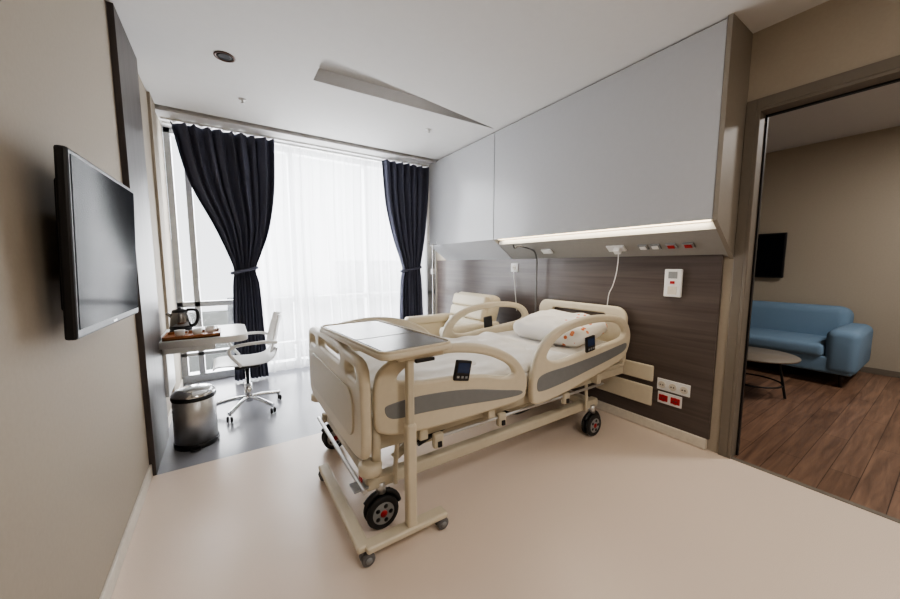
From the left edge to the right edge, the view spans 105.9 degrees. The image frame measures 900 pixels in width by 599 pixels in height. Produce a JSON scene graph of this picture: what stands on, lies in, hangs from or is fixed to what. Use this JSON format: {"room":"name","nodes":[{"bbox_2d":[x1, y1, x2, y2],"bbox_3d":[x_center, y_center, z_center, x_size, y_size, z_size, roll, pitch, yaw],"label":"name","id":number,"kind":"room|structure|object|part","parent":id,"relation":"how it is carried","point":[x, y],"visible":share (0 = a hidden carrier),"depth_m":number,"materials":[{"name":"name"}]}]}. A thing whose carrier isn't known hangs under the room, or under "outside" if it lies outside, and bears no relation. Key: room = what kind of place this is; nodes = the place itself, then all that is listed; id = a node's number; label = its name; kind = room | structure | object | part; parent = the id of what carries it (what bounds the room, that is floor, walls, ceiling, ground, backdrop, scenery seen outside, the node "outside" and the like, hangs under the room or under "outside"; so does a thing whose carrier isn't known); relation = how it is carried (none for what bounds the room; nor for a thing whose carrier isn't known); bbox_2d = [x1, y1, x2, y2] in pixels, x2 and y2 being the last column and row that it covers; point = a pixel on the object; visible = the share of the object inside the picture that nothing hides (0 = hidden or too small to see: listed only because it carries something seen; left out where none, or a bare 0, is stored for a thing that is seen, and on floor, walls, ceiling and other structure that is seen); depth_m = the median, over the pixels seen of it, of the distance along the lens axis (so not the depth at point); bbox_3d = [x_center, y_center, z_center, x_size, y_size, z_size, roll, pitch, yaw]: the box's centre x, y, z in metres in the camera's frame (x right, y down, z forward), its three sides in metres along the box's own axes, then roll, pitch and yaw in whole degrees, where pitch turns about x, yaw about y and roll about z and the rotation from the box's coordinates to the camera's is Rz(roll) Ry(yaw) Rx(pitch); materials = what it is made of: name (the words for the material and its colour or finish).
{"room":"hospital room","nodes":[
{"label":"hospital room","id":0,"kind":"room"},
{"bbox_2d":[0,0,181,598],"bbox_3d":[-1.306,-0.259,1.005,0.120,2.973,6.350,-4,7,-33],"label":"wall","id":1,"kind":"structure","parent":0,"point":[74,458],"depth_m":1.10,"materials":[{"name":"beige paint"}]},
{"bbox_2d":[53,145,137,340],"bbox_3d":[-1.349,-0.191,1.292,0.117,0.578,0.700,-3,7,-31],"label":"television","id":2,"kind":"object","parent":1,"relation":"attached to","point":[96,243],"visible":1,"depth_m":1.14,"materials":[{"name":"black plastic"}]},
{"bbox_2d":[106,1,168,475],"bbox_3d":[-2.047,-0.287,2.268,0.030,2.773,0.610,-4,7,-33],"label":"wall panel","id":3,"kind":"object","parent":1,"relation":"attached to","point":[123,58],"depth_m":2.16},
{"bbox_2d":[99,379,182,598],"bbox_3d":[-1.223,1.181,1.145,0.012,0.080,6.250,-4,7,-33],"label":"baseboard","id":4,"kind":"structure","parent":1,"relation":"attached to","point":[115,569],"depth_m":1.60,"materials":[{"name":"beige wood"}]},
{"bbox_2d":[146,91,177,392],"bbox_3d":[-2.596,-0.370,3.088,0.020,2.773,0.250,-4,7,-33],"label":"trim","id":5,"kind":"structure","parent":1,"relation":"attached to","point":[151,106],"depth_m":3.00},
{"bbox_2d":[159,324,247,396],"bbox_3d":[-2.091,0.505,2.933,0.594,0.462,0.650,-4,7,-33],"label":"desk","id":6,"kind":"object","parent":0,"point":[230,332],"depth_m":2.71,"materials":[{"name":"white wood"}]},
{"bbox_2d":[162,328,220,341],"bbox_3d":[-2.058,0.279,2.728,0.360,0.028,0.250,-4,7,-33],"label":"serving tray","id":7,"kind":"object","parent":6,"relation":"on","point":[169,336],"visible":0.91,"depth_m":2.66,"materials":[{"name":"brown wood"}]},
{"bbox_2d":[174,329,188,335],"bbox_3d":[-2.097,0.264,2.646,0.074,0.055,0.074,1,6,12],"label":"coffee cup","id":8,"kind":"object","parent":7,"relation":"on","point":[180,332],"visible":0.95,"depth_m":2.63,"materials":[{"name":"white ceramic"}]},
{"bbox_2d":[165,307,199,331],"bbox_3d":[-2.278,0.170,2.896,0.202,0.212,0.161,1,6,12],"label":"electric kettle","id":9,"kind":"object","parent":7,"relation":"on","point":[180,318],"visible":0.95,"depth_m":2.86,"materials":[{"name":"silver plastic"}]},
{"bbox_3d":[-2.299,0.085,2.892,0.116,0.042,0.116,-4,7,-33],"label":"lid","id":10,"kind":"part","parent":9,"relation":"part of","materials":[{"name":"black plastic"}]},
{"bbox_3d":[-2.206,0.154,2.929,0.089,0.166,0.030,-2,6,-23],"label":"handle","id":11,"kind":"part","parent":9,"relation":"part of","materials":[{"name":"black plastic"}]},
{"bbox_2d":[192,328,205,334],"bbox_3d":[-1.994,0.260,2.690,0.074,0.055,0.074,1,6,12],"label":"coffee cup","id":12,"kind":"object","parent":7,"relation":"on","point":[196,331],"visible":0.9,"depth_m":2.67,"materials":[{"name":"white ceramic"}]},
{"bbox_2d":[205,326,217,332],"bbox_3d":[-1.977,0.248,2.808,0.074,0.055,0.074,1,6,12],"label":"coffee cup","id":13,"kind":"object","parent":7,"relation":"on","point":[209,329],"visible":0.99,"depth_m":2.79,"materials":[{"name":"white ceramic"}]},
{"bbox_2d":[182,367,234,383],"bbox_3d":[-1.649,0.808,4.768,3.312,0.090,0.140,-4,7,-33],"label":"sill","id":14,"kind":"structure","parent":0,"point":[193,377],"depth_m":3.94,"materials":[{"name":"metal"}]},
{"bbox_2d":[163,127,189,375],"bbox_3d":[-3.006,-0.461,3.740,0.056,2.723,0.100,-4,7,-33],"label":"mullion","id":15,"kind":"object","parent":14,"relation":"on","point":[166,135],"visible":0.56,"depth_m":3.67,"materials":[{"name":"metal"}]},
{"bbox_2d":[184,170,205,373],"bbox_3d":[-2.876,-0.470,3.825,0.056,2.723,0.100,-4,7,-33],"label":"mullion","id":16,"kind":"object","parent":14,"relation":"on","point":[189,191],"visible":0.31,"depth_m":3.79,"materials":[{"name":"metal"}]},
{"bbox_2d":[181,347,233,356],"bbox_3d":[-1.643,0.535,4.732,3.312,0.040,0.080,-4,7,-33],"label":"transom","id":17,"kind":"object","parent":16,"relation":"attached to","point":[221,350],"visible":0.27,"depth_m":3.95,"materials":[{"name":"metal"}]},
{"bbox_2d":[105,0,828,159],"bbox_3d":[0.292,-1.659,1.560,3.312,0.100,5.750,-4,7,-33],"label":"ceiling","id":18,"kind":"structure","parent":0,"point":[477,68],"depth_m":2.30,"materials":[{"name":"paint"}]},
{"bbox_2d":[162,127,173,135],"bbox_3d":[-1.649,-1.876,4.496,3.312,0.060,0.100,-4,7,-33],"label":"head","id":19,"kind":"object","parent":18,"relation":"attached to","point":[170,129],"visible":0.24,"depth_m":3.58},
{"bbox_2d":[213,51,235,62],"bbox_3d":[-1.568,-1.687,2.365,0.130,0.006,0.130,-4,7,-33],"label":"recessed light","id":20,"kind":"object","parent":18,"relation":"in","point":[223,56],"depth_m":2.36,"materials":[{"name":"black metal"}]},
{"bbox_2d":[238,98,245,103],"bbox_3d":[-1.817,-1.735,2.978,0.060,0.034,0.060,-4,7,-33],"label":"sprinkler","id":21,"kind":"object","parent":18,"relation":"attached to","point":[242,100],"depth_m":2.97,"materials":[{"name":"silver metal"}]},
{"bbox_2d":[160,117,428,166],"bbox_3d":[-1.555,-1.867,4.240,3.146,0.017,0.170,-4,7,-33],"label":"track","id":22,"kind":"object","parent":18,"relation":"attached to","point":[161,118],"visible":0.64,"depth_m":4.07,"materials":[{"name":"white plastic"}]},
{"bbox_2d":[170,121,274,380],"bbox_3d":[-2.388,-0.433,3.762,0.918,2.722,0.155,-3,7,-30],"label":"curtain","id":23,"kind":"object","parent":22,"relation":"hanging from","point":[232,176],"visible":0.94,"depth_m":3.75,"materials":[{"name":"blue fabric"}]},
{"bbox_3d":[-1.591,-1.872,4.294,3.146,0.017,0.040,-4,7,-33],"label":"rail","id":24,"kind":"part","parent":22,"relation":"part of","materials":[{"name":"white plastic"}]},
{"bbox_2d":[256,144,427,372],"bbox_3d":[-1.359,-0.516,4.588,2.411,2.722,0.097,-4,7,-33],"label":"sheer curtain","id":25,"kind":"object","parent":22,"relation":"hanging from","point":[314,276],"visible":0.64,"depth_m":4.38,"materials":[{"name":"fabric"}]},
{"bbox_2d":[382,159,428,318],"bbox_3d":[-0.611,-0.550,4.918,0.729,2.722,0.155,-4,7,-36],"label":"curtain","id":26,"kind":"object","parent":22,"relation":"hanging from","point":[406,186],"visible":0.79,"depth_m":4.88,"materials":[{"name":"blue fabric"}]},
{"bbox_2d":[155,105,435,162],"bbox_3d":[-1.450,-1.831,3.907,2.992,0.030,0.015,-4,7,-33],"label":"bead","id":27,"kind":"object","parent":18,"relation":"attached to","point":[156,107],"depth_m":3.65},
{"bbox_2d":[319,57,420,97],"bbox_3d":[-0.210,-1.866,3.007,1.930,0.020,0.460,-4,7,-33],"label":"ceiling recess top","id":28,"kind":"object","parent":18,"relation":"attached to","point":[327,64],"depth_m":2.75,"materials":[{"name":"white paint"}]},
{"bbox_2d":[111,361,899,598],"bbox_3d":[1.652,1.039,3.187,7.266,0.050,6.500,-4,7,-33],"label":"floor","id":29,"kind":"structure","parent":0,"point":[554,510],"depth_m":1.85,"materials":[{"name":"beige laminate"}]},
{"bbox_2d":[170,384,219,451],"bbox_3d":[-1.907,0.861,2.538,0.279,0.435,0.294,1,6,7],"label":"pedal bin","id":30,"kind":"object","parent":29,"relation":"on","point":[194,407],"visible":1,"depth_m":2.44,"materials":[{"name":"silver metal"}]},
{"bbox_3d":[-1.905,0.672,2.526,0.270,0.057,0.270,-4,7,-33],"label":"lid","id":31,"kind":"part","parent":30,"relation":"part of","materials":[{"name":"silver metal"}]},
{"bbox_2d":[213,311,281,422],"bbox_3d":[-1.856,0.577,3.132,0.582,0.878,0.592,-5,8,-41],"label":"office chair","id":32,"kind":"object","parent":29,"relation":"on","point":[239,362],"visible":0.99,"depth_m":3.10,"materials":[{"name":"white plastic"}]},
{"bbox_3d":[-1.994,0.924,3.105,0.285,0.081,0.036,-2,6,-17],"label":"arm","id":33,"kind":"part","parent":32,"relation":"part of","materials":[{"name":"silver metal"}]},
{"bbox_3d":[-1.861,0.934,3.006,0.036,0.081,0.285,0,6,1],"label":"arm","id":34,"kind":"part","parent":32,"relation":"part of","materials":[{"name":"silver metal"}]},
{"bbox_3d":[-1.951,0.426,3.322,0.384,0.218,0.076,-3,7,-29],"label":"armrest","id":35,"kind":"part","parent":32,"relation":"part of","materials":[{"name":"white plastic"}]},
{"bbox_3d":[-1.689,0.466,2.927,0.384,0.218,0.076,-4,7,-37],"label":"armrest","id":36,"kind":"part","parent":32,"relation":"part of","materials":[{"name":"white plastic"}]},
{"bbox_3d":[-1.725,0.924,3.102,0.285,0.081,0.036,2,6,18],"label":"arm","id":37,"kind":"part","parent":32,"relation":"part of","materials":[{"name":"silver metal"}]},
{"bbox_3d":[-1.775,0.908,3.260,0.036,0.081,0.285,4,7,36],"label":"arm","id":38,"kind":"part","parent":32,"relation":"part of","materials":[{"name":"silver metal"}]},
{"bbox_2d":[318,320,451,566],"bbox_3d":[-0.398,0.659,1.875,0.487,0.970,0.862,-4,7,-33],"label":"table","id":39,"kind":"object","parent":29,"relation":"on","point":[380,340],"visible":1,"depth_m":1.60,"materials":[{"name":"beige plastic"}]},
{"bbox_3d":[-0.476,0.171,1.950,0.338,0.006,0.474,-5,7,-38],"label":"panel","id":40,"kind":"part","parent":39,"relation":"part of","materials":[{"name":"white plastic"}]},
{"bbox_3d":[-0.234,0.202,1.647,0.338,0.006,0.284,-5,7,-38],"label":"panel","id":41,"kind":"part","parent":39,"relation":"part of","materials":[{"name":"grey laminate"}]},
{"bbox_3d":[-0.186,0.434,1.570,0.036,0.380,0.036,-4,7,-33],"label":"post","id":42,"kind":"part","parent":39,"relation":"part of","materials":[{"name":"beige metal"}]},
{"bbox_3d":[-0.186,0.837,1.611,0.050,0.530,0.050,-4,7,-33],"label":"post","id":43,"kind":"part","parent":39,"relation":"part of","materials":[{"name":"beige plastic"}]},
{"bbox_3d":[-0.117,0.280,1.576,0.100,0.015,0.020,-4,7,-33],"label":"release lever","id":44,"kind":"part","parent":39,"relation":"part of","materials":[{"name":"black plastic"}]},
{"bbox_2d":[428,241,437,313],"bbox_3d":[-0.219,0.016,4.793,0.418,1.660,0.462,-4,7,-33],"label":"stand","id":45,"kind":"object","parent":29,"relation":"on","point":[432,269],"visible":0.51,"depth_m":4.74,"materials":[{"name":"silver metal"}]},
{"bbox_2d":[404,292,499,336],"bbox_3d":[0.048,0.439,3.917,0.841,0.997,0.920,-4,7,-33],"label":"armchair","id":46,"kind":"object","parent":29,"relation":"on","point":[434,324],"visible":0.31,"depth_m":3.96,"materials":[{"name":"beige leather"}]},
{"bbox_3d":[-0.223,0.238,4.199,0.720,0.100,0.120,-4,7,-33],"label":"armrest","id":47,"kind":"part","parent":46,"relation":"part of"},
{"bbox_3d":[-0.190,0.514,4.249,0.600,0.500,0.070,-4,7,-33],"label":"panel","id":48,"kind":"part","parent":46,"relation":"part of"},
{"bbox_3d":[0.217,0.305,3.534,0.720,0.100,0.120,-4,7,-33],"label":"armrest","id":49,"kind":"part","parent":46,"relation":"part of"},
{"bbox_3d":[0.269,0.243,4.043,0.312,0.634,0.700,-4,7,-33],"label":"backrest","id":50,"kind":"part","parent":46,"relation":"part of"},
{"bbox_2d":[309,245,629,529],"bbox_3d":[0.254,0.303,2.601,2.330,1.533,1.160,-4,7,-33],"label":"hospital bed","id":51,"kind":"object","parent":29,"relation":"on","point":[489,373],"visible":0.86,"depth_m":2.05,"materials":[{"name":"beige plastic"}]},
{"bbox_3d":[-0.685,0.463,1.995,0.050,0.527,1.141,-4,7,-33],"label":"footboard","id":52,"kind":"part","parent":51,"relation":"part of","materials":[{"name":"beige plastic"}]},
{"bbox_3d":[-0.350,0.691,1.608,0.044,0.300,0.044,-4,7,-33],"label":"corner post","id":53,"kind":"part","parent":51,"relation":"part of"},
{"bbox_3d":[-0.155,0.675,1.766,0.050,0.080,0.090,-4,7,-33],"label":"rail arm","id":54,"kind":"part","parent":51,"relation":"part of"},
{"bbox_2d":[337,332,569,391],"bbox_3d":[0.010,0.414,2.444,1.452,0.086,0.990,-4,7,-33],"label":"blanket","id":55,"kind":"object","parent":51,"relation":"on","point":[443,365],"depth_m":2.30,"materials":[{"name":"white fabric"}]},
{"bbox_3d":[0.066,0.375,1.801,0.118,0.126,0.018,-4,7,-33],"label":"control panel","id":56,"kind":"part","parent":51,"relation":"part of","materials":[{"name":"black plastic"}]},
{"bbox_3d":[0.373,0.219,3.342,0.110,0.119,0.018,-4,7,-33],"label":"control panel","id":57,"kind":"part","parent":51,"relation":"part of","materials":[{"name":"black plastic"}]},
{"bbox_3d":[0.221,0.650,2.012,0.050,0.080,0.090,-4,7,-33],"label":"rail arm","id":58,"kind":"part","parent":51,"relation":"part of"},
{"bbox_3d":[0.274,0.463,2.624,2.160,0.150,1.000,-4,7,-33],"label":"mattress","id":59,"kind":"part","parent":51,"relation":"part of","materials":[{"name":"white fabric"}]},
{"bbox_3d":[0.527,0.641,2.256,2.160,0.070,0.050,-4,7,-33],"label":"deck rail","id":60,"kind":"part","parent":51,"relation":"part of","materials":[{"name":"beige metal"}]},
{"bbox_3d":[0.560,0.694,2.229,1.500,0.018,0.018,-4,7,-33],"label":"accessory rail","id":61,"kind":"part","parent":51,"relation":"part of","materials":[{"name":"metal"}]},
{"bbox_2d":[513,309,606,347],"bbox_3d":[0.947,0.244,3.000,0.491,0.266,0.744,-4,7,-33],"label":"pillow","id":62,"kind":"object","parent":51,"relation":"on","point":[533,327],"depth_m":2.87,"materials":[{"name":"white fabric"}]},
{"bbox_3d":[1.213,0.291,3.229,0.040,0.530,0.940,-4,7,-33],"label":"headboard","id":63,"kind":"part","parent":51,"relation":"part of","materials":[{"name":"beige plastic"}]},
{"bbox_3d":[0.992,0.314,2.409,0.110,0.119,0.018,-4,7,-33],"label":"control panel","id":64,"kind":"part","parent":51,"relation":"part of","materials":[{"name":"black plastic"}]},
{"bbox_3d":[1.097,0.592,2.587,0.050,0.080,0.090,-4,7,-33],"label":"rail arm","id":65,"kind":"part","parent":51,"relation":"part of"},
{"bbox_3d":[0.779,0.521,2.965,0.950,0.025,0.980,-4,7,-33],"label":"deck panel","id":66,"kind":"part","parent":51,"relation":"part of","materials":[{"name":"beige plastic"}]},
{"bbox_2d":[745,346,801,398],"bbox_3d":[3.160,0.760,3.568,0.710,0.412,0.710,-4,7,-33],"label":"coffee table","id":67,"kind":"object","parent":29,"relation":"on","point":[755,354],"visible":0.53,"depth_m":3.38,"materials":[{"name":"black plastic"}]},
{"bbox_3d":[3.304,0.788,3.384,0.022,0.394,0.092,-4,7,-38],"label":"leg","id":68,"kind":"part","parent":67,"relation":"part of","materials":[{"name":"black plastic"}]},
{"bbox_2d":[748,300,872,387],"bbox_3d":[4.096,0.440,4.746,1.088,0.827,2.200,-4,7,-33],"label":"sofa","id":69,"kind":"object","parent":29,"relation":"on","point":[826,339],"visible":0.46,"depth_m":4.07,"materials":[{"name":"blue fabric"}]},
{"bbox_2d":[748,327,826,356],"bbox_3d":[4.191,0.519,4.299,0.750,0.160,0.840,-4,7,-33],"label":"seat cushion","id":70,"kind":"object","parent":69,"relation":"on","point":[799,343],"depth_m":4.09,"materials":[{"name":"blue fabric"}]},
{"bbox_3d":[4.379,0.284,4.930,0.397,0.554,1.880,-4,7,-33],"label":"backrest","id":71,"kind":"part","parent":69,"relation":"part of","materials":[{"name":"blue fabric"}]},
{"bbox_3d":[4.270,0.885,3.714,0.050,0.150,0.050,-4,7,-33],"label":"leg","id":72,"kind":"part","parent":69,"relation":"part of","materials":[{"name":"brown wood"}]},
{"bbox_3d":[4.587,0.553,3.909,0.960,0.490,0.250,-4,7,-33],"label":"armrest","id":73,"kind":"part","parent":69,"relation":"part of","materials":[{"name":"blue fabric"}]},
{"bbox_2d":[435,0,899,452],"bbox_3d":[1.540,-0.462,2.870,0.125,3.000,6.350,-4,7,-33],"label":"wall","id":74,"kind":"structure","parent":0,"point":[677,336],"depth_m":2.50,"materials":[{"name":"brown wood"}]},
{"bbox_2d":[155,104,437,167],"bbox_3d":[-1.508,-1.932,4.277,3.312,0.105,0.710,-4,7,-33],"label":"ceiling trim","id":75,"kind":"structure","parent":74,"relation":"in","point":[159,113],"depth_m":3.79,"materials":[{"name":"white paint"}]},
{"bbox_2d":[427,191,434,314],"bbox_3d":[-0.369,-0.612,5.472,0.246,2.773,0.100,-4,7,-33],"label":"window","id":76,"kind":"structure","parent":74,"relation":"in","point":[429,248],"depth_m":5.46,"materials":[{"name":"glass"}]},
{"bbox_2d":[176,291,434,307],"bbox_3d":[-1.643,-0.032,4.675,3.312,0.060,0.080,-4,7,-33],"label":"transom","id":77,"kind":"object","parent":76,"relation":"attached to","point":[209,302],"visible":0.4,"depth_m":3.90,"materials":[{"name":"metal"}]},
{"bbox_2d":[511,263,517,310],"bbox_3d":[0.742,-0.146,3.966,0.042,0.550,0.124,-4,7,-33],"label":"handset","id":78,"kind":"object","parent":74,"relation":"attached to","point":[514,266],"depth_m":3.94,"materials":[{"name":"white plastic"}]},
{"bbox_2d":[429,13,752,304],"bbox_3d":[0.797,-0.699,3.615,0.324,2.225,3.515,-4,7,-33],"label":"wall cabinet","id":79,"kind":"object","parent":74,"relation":"on","point":[644,159],"visible":0.86,"depth_m":2.59,"materials":[{"name":"paint"}]},
{"bbox_3d":[0.099,-1.302,4.348,0.018,1.149,1.426,-4,7,-33],"label":"door","id":80,"kind":"part","parent":79,"relation":"part of","materials":[{"name":"paint"}]},
{"bbox_3d":[0.979,-0.486,3.429,0.057,0.046,0.120,-4,7,-33],"label":"socket plate","id":81,"kind":"part","parent":79,"relation":"part of","materials":[{"name":"white plastic"}]},
{"bbox_3d":[1.060,-1.155,2.897,0.018,1.149,2.053,-4,7,-33],"label":"door","id":82,"kind":"part","parent":79,"relation":"part of","materials":[{"name":"paint"}]},
{"bbox_3d":[1.380,-0.425,2.822,0.065,0.052,0.150,-4,7,-33],"label":"socket plate","id":83,"kind":"part","parent":79,"relation":"part of","materials":[{"name":"white plastic"}]},
{"bbox_3d":[1.502,-0.406,2.639,0.052,0.043,0.070,-4,7,-33],"label":"gas outlet frame","id":84,"kind":"part","parent":79,"relation":"part of","materials":[{"name":"grey plastic"}]},
{"bbox_3d":[1.551,-0.399,2.565,0.052,0.043,0.070,-4,7,-33],"label":"gas outlet frame","id":85,"kind":"part","parent":79,"relation":"part of","materials":[{"name":"grey plastic"}]},
{"bbox_3d":[1.612,-0.389,2.473,0.052,0.043,0.070,-4,7,-33],"label":"gas outlet frame","id":86,"kind":"part","parent":79,"relation":"part of","materials":[{"name":"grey plastic"}]},
{"bbox_3d":[1.672,-0.380,2.382,0.052,0.043,0.070,-4,7,-33],"label":"gas outlet frame","id":87,"kind":"part","parent":79,"relation":"part of","materials":[{"name":"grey plastic"}]},
{"bbox_3d":[1.758,-0.961,2.124,0.324,1.403,0.025,-4,7,-33],"label":"panel","id":88,"kind":"part","parent":79,"relation":"part of","materials":[{"name":"beige wood"}]},
{"bbox_2d":[596,359,653,405],"bbox_3d":[1.489,0.673,2.927,0.025,0.330,0.490,-4,7,-33],"label":"bumper plate","id":89,"kind":"object","parent":74,"relation":"attached to","point":[633,390],"depth_m":2.84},
{"bbox_2d":[568,390,706,449],"bbox_3d":[0.826,0.889,3.996,0.035,0.085,3.720,-4,7,-33],"label":"baseboard","id":90,"kind":"structure","parent":74,"relation":"attached to","point":[678,434],"depth_m":2.73,"materials":[{"name":"beige wood"}]},
{"bbox_2d":[657,391,681,408],"bbox_3d":[1.694,0.774,2.628,0.022,0.090,0.170,-4,7,-33],"label":"wall socket","id":91,"kind":"object","parent":74,"relation":"attached to","point":[663,397],"depth_m":2.62,"materials":[{"name":"plastic"}]},
{"bbox_2d":[664,269,682,297],"bbox_3d":[1.676,-0.123,2.555,0.031,0.210,0.120,-4,7,-33],"label":"intercom panel","id":92,"kind":"object","parent":74,"relation":"attached to","point":[673,280],"visible":1,"depth_m":2.54,"materials":[{"name":"white plastic"}]},
{"bbox_2d":[657,377,690,397],"bbox_3d":[1.705,0.671,2.600,0.022,0.090,0.230,-4,7,-33],"label":"wall socket","id":93,"kind":"object","parent":74,"relation":"attached to","point":[663,384],"depth_m":2.59,"materials":[{"name":"white plastic"}]},
{"bbox_2d":[735,115,768,454],"bbox_3d":[2.025,-0.041,2.284,0.025,2.280,0.011,-4,7,-33],"label":"track","id":94,"kind":"object","parent":74,"relation":"attached to","point":[767,117],"visible":1,"depth_m":2.27,"materials":[{"name":"black metal"}]},
{"bbox_2d":[718,67,899,458],"bbox_3d":[2.302,-0.029,1.771,0.125,2.360,1.313,-4,7,-33],"label":"door frame","id":95,"kind":"structure","parent":74,"relation":"attached to","point":[751,110],"depth_m":2.22,"materials":[{"name":"brown wood"}]},
{"bbox_2d":[731,457,899,522],"bbox_3d":[2.290,1.148,1.845,0.035,0.004,1.250,-4,7,-33],"label":"trim","id":96,"kind":"structure","parent":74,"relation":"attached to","point":[733,458],"depth_m":2.00,"materials":[{"name":"brown wood"}]},
{"bbox_2d":[757,55,899,116],"bbox_3d":[2.333,-1.153,1.610,0.125,0.090,1.320,-4,7,-33],"label":"trim","id":97,"kind":"structure","parent":74,"relation":"in","point":[891,63],"depth_m":1.87,"materials":[{"name":"black wood"}]},
{"bbox_2d":[753,126,899,371],"bbox_3d":[5.111,-0.606,4.289,0.100,3.000,4.800,-4,7,-33],"label":"wall","id":98,"kind":"structure","parent":0,"point":[837,201],"depth_m":4.33,"materials":[{"name":"beige paint"}]},
{"bbox_2d":[755,232,787,277],"bbox_3d":[4.413,-0.662,5.188,0.071,0.630,1.030,-4,7,-33],"label":"television","id":99,"kind":"object","parent":98,"relation":"attached to","point":[771,248],"visible":0.38,"depth_m":4.86,"materials":[{"name":"black plastic"}]},
{"bbox_2d":[859,366,899,377],"bbox_3d":[5.063,0.855,4.406,0.015,0.070,4.800,-4,7,-33],"label":"baseboard","id":100,"kind":"structure","parent":98,"relation":"attached to","point":[863,369],"depth_m":4.13,"materials":[{"name":"brown wood"}]},
{"bbox_2d":[766,82,899,152],"bbox_3d":[3.544,-1.974,3.112,3.854,0.100,4.800,-4,7,-33],"label":"ceiling","id":101,"kind":"structure","parent":0,"point":[875,109],"depth_m":3.78,"materials":[{"name":"white paint"}]},
{"label":"outside","id":102,"kind":"structure","parent":0,"visible":0},
{"bbox_2d":[188,310,228,371],"bbox_3d":[-26.332,7.500,59.159,140.000,0.200,114.000,-4,7,-33],"label":"ground","id":103,"kind":"structure","parent":102,"point":[209,318],"depth_m":76.60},
{"bbox_2d":[227,297,233,354],"bbox_3d":[-22.240,4.283,45.291,12.000,9.000,9.000,-4,7,-33],"label":"tower","id":104,"kind":"structure","parent":103,"relation":"on","point":[230,320],"depth_m":38.09,"materials":[{"name":"concrete"}]}
]}

